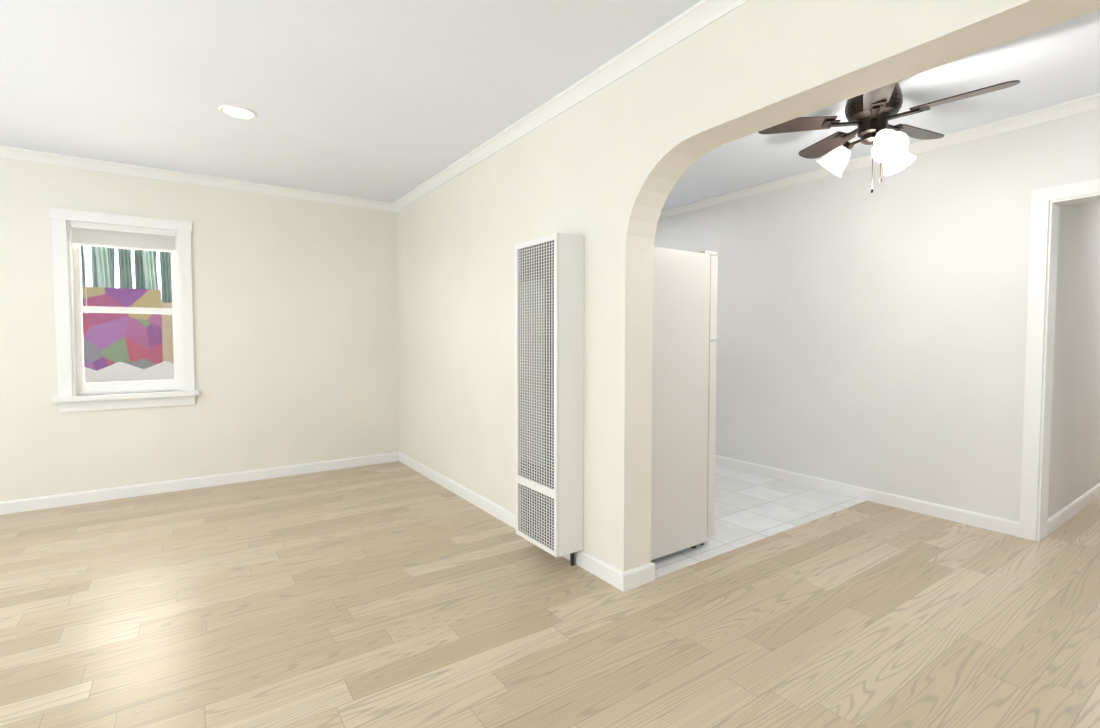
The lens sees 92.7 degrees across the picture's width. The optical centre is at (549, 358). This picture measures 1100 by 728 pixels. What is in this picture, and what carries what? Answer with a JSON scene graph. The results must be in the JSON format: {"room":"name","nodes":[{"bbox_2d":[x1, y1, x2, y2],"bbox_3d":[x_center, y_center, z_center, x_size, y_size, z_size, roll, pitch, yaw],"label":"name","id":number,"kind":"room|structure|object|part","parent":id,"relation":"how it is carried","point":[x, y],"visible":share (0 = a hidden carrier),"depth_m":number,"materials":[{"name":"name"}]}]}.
{"room":"empty living room","nodes":[
{"label":"empty living room","id":0,"kind":"room"},
{"bbox_2d":[0,158,399,501],"bbox_3d":[-3.338,-0.211,3.858,4.450,2.500,0.150,-2,3,-35],"label":"wall","id":1,"kind":"structure","parent":0,"point":[295,320],"depth_m":4.26,"materials":[{"name":"beige paint"}]},
{"bbox_2d":[49,207,198,411],"bbox_3d":[-3.168,-0.349,3.945,0.845,1.430,0.230,-2,3,-35],"label":"window unit","id":2,"kind":"structure","parent":1,"relation":"in","point":[71,235],"depth_m":3.86,"materials":[{"name":"white wood"}]},
{"bbox_2d":[71,223,175,313],"bbox_3d":[-3.145,-0.649,3.900,0.605,0.636,0.042,-2,3,-35],"label":"sash","id":3,"kind":"object","parent":2,"relation":"attached to","point":[112,235],"depth_m":3.87,"materials":[{"name":"white wood"}]},
{"bbox_3d":[-3.178,-0.375,3.958,0.545,1.100,0.039,-2,3,-35],"label":"glass","id":4,"kind":"part","parent":2,"relation":"part of","materials":[{"name":"multicoloured"}]},
{"bbox_2d":[0,145,391,210],"bbox_3d":[-3.246,-1.385,3.747,4.230,0.065,0.059,-2,3,-35],"label":"crown molding","id":5,"kind":"structure","parent":1,"relation":"attached to","point":[7,152],"depth_m":4.02,"materials":[{"name":"white wood"}]},
{"bbox_2d":[0,452,395,514],"bbox_3d":[-3.229,0.996,3.881,4.300,0.086,0.014,-2,3,-35],"label":"baseboard","id":6,"kind":"structure","parent":1,"relation":"attached to","point":[45,502],"depth_m":4.11,"materials":[{"name":"white wood"}]},
{"bbox_2d":[0,0,700,202],"bbox_3d":[-1.357,-1.379,1.074,4.300,0.140,6.600,-2,3,-35],"label":"ceiling","id":7,"kind":"structure","parent":0,"point":[390,101],"depth_m":2.55,"materials":[{"name":"white paint"}]},
{"bbox_2d":[218,105,257,119],"bbox_3d":[-1.749,-1.381,2.945,0.194,0.008,0.194,-2,3,-35],"label":"recessed light","id":8,"kind":"object","parent":7,"relation":"in","point":[238,112],"visible":1,"depth_m":2.94,"materials":[{"name":"white plastic"}]},
{"bbox_2d":[0,461,1099,727],"bbox_3d":[1.892,1.088,3.421,12.500,0.060,6.900,-2,3,-35],"label":"floor","id":9,"kind":"structure","parent":0,"point":[392,595],"depth_m":2.21,"materials":[{"name":"brown wood"}]},
{"bbox_2d":[515,233,583,565],"bbox_3d":[-0.012,0.227,2.816,0.180,1.710,0.395,-2,3,-35],"label":"heater","id":10,"kind":"object","parent":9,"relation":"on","point":[549,338],"visible":1,"depth_m":2.69,"materials":[{"name":"white metal"}]},
{"bbox_2d":[397,0,1099,571],"bbox_3d":[0.486,-0.152,2.398,0.180,2.500,6.600,-2,3,-35],"label":"wall","id":11,"kind":"structure","parent":0,"point":[603,170],"depth_m":2.53,"materials":[{"name":"beige paint"}]},
{"bbox_2d":[396,452,631,591],"bbox_3d":[-0.551,1.001,3.775,0.014,0.086,3.174,-2,3,-35],"label":"baseboard","id":12,"kind":"structure","parent":11,"relation":"attached to","point":[618,578],"depth_m":3.41,"materials":[{"name":"white wood"}]},
{"bbox_2d":[392,0,749,211],"bbox_3d":[0.388,-1.326,2.283,0.059,0.065,6.600,-2,3,-35],"label":"crown molding","id":13,"kind":"structure","parent":11,"relation":"attached to","point":[697,17],"depth_m":2.53,"materials":[{"name":"white wood"}]},
{"bbox_2d":[651,464,866,577],"bbox_3d":[0.531,1.039,4.643,2.390,0.060,3.340,-2,3,-35],"label":"floor","id":14,"kind":"structure","parent":0,"point":[750,507],"depth_m":3.65,"materials":[{"name":"white tile"}]},
{"bbox_2d":[651,247,717,559],"bbox_3d":[0.513,0.230,3.144,0.635,1.678,0.750,-2,3,-35],"label":"fridge","id":15,"kind":"object","parent":14,"relation":"on","point":[684,351],"visible":0.33,"depth_m":2.83,"materials":[{"name":"white metal"}]},
{"bbox_2d":[654,109,1099,521],"bbox_3d":[2.464,-0.207,3.765,0.150,2.500,6.600,-2,3,-35],"label":"wall","id":16,"kind":"structure","parent":0,"point":[874,340],"depth_m":3.70,"materials":[{"name":"white paint"}]},
{"bbox_2d":[715,455,1019,536],"bbox_3d":[2.397,1.001,3.767,0.014,0.086,6.600,-2,3,-35],"label":"baseboard","id":17,"kind":"structure","parent":16,"relation":"attached to","point":[997,524],"depth_m":3.76,"materials":[{"name":"white wood"}]},
{"bbox_2d":[659,93,1099,218],"bbox_3d":[2.379,-1.421,3.657,0.059,0.065,6.600,-2,3,-35],"label":"crown molding","id":18,"kind":"structure","parent":16,"relation":"attached to","point":[1063,110],"depth_m":3.45,"materials":[{"name":"white wood"}]},
{"bbox_2d":[1019,179,1099,540],"bbox_3d":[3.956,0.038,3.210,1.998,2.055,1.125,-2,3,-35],"label":"door frame","id":19,"kind":"structure","parent":16,"relation":"attached to","point":[1047,203],"depth_m":3.07,"materials":[{"name":"white wood"}]},
{"bbox_2d":[662,9,1099,209],"bbox_3d":[1.481,-1.478,3.034,2.240,0.100,6.600,-2,3,-35],"label":"ceiling","id":20,"kind":"structure","parent":0,"point":[1058,63],"depth_m":2.89,"materials":[{"name":"white paint"}]},
{"bbox_2d":[758,80,1019,192],"bbox_3d":[1.675,-1.125,2.669,1.060,0.575,1.063,-2,3,-35],"label":"ceiling fan","id":21,"kind":"object","parent":20,"relation":"hanging from","point":[870,114],"visible":0.94,"depth_m":2.65,"materials":[{"name":"brown wood"}]},
{"bbox_3d":[1.650,-1.125,2.672,0.465,0.575,0.467,-2,3,-35],"label":"motor","id":22,"kind":"part","parent":21,"relation":"part of","materials":[{"name":"brown metal"}]},
{"bbox_2d":[1048,201,1099,517],"bbox_3d":[5.142,-0.215,4.841,5.480,2.430,0.375,-2,3,-35],"label":"wall","id":23,"kind":"structure","parent":0,"point":[1074,471],"depth_m":3.48,"materials":[{"name":"white paint"}]},
{"bbox_2d":[1047,483,1099,535],"bbox_3d":[3.752,1.004,3.692,1.830,0.086,0.014,-2,3,-35],"label":"baseboard","id":24,"kind":"structure","parent":23,"relation":"attached to","point":[1064,514],"depth_m":3.46,"materials":[{"name":"white wood"}]},
{"label":"outside","id":25,"kind":"structure","parent":0,"visible":0},
{"bbox_3d":[-5.747,1.261,9.562,14.000,0.100,11.830,-2,3,-35],"label":"ground","id":26,"kind":"structure","parent":25,"visible":0},
{"bbox_2d":[82,287,162,370],"bbox_3d":[-5.858,0.272,5.784,2.570,2.180,0.150,-2,3,-35],"label":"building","id":27,"kind":"structure","parent":26,"relation":"on","point":[110,357],"depth_m":6.21,"materials":[{"name":"multicoloured"}]},
{"bbox_2d":[81,245,171,302],"bbox_3d":[-5.478,-1.105,7.420,2.276,4.800,1.046,-2,3,-35],"label":"cactus","id":28,"kind":"object","parent":26,"relation":"on","point":[105,273],"depth_m":7.13,"materials":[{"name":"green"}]},
{"bbox_2d":[84,361,173,382],"bbox_3d":[-3.950,0.689,5.739,3.040,1.350,0.080,-2,3,-35],"label":"fence","id":29,"kind":"object","parent":26,"relation":"on","point":[129,371],"depth_m":5.40,"materials":[{"name":"white"}]},
{"bbox_2d":[161,303,173,362],"bbox_3d":[-4.709,0.324,6.489,0.110,2.020,0.200,-2,3,-35],"label":"post","id":30,"kind":"object","parent":26,"relation":"on","point":[167,346],"depth_m":6.38,"materials":[{"name":"paint"}]}
]}

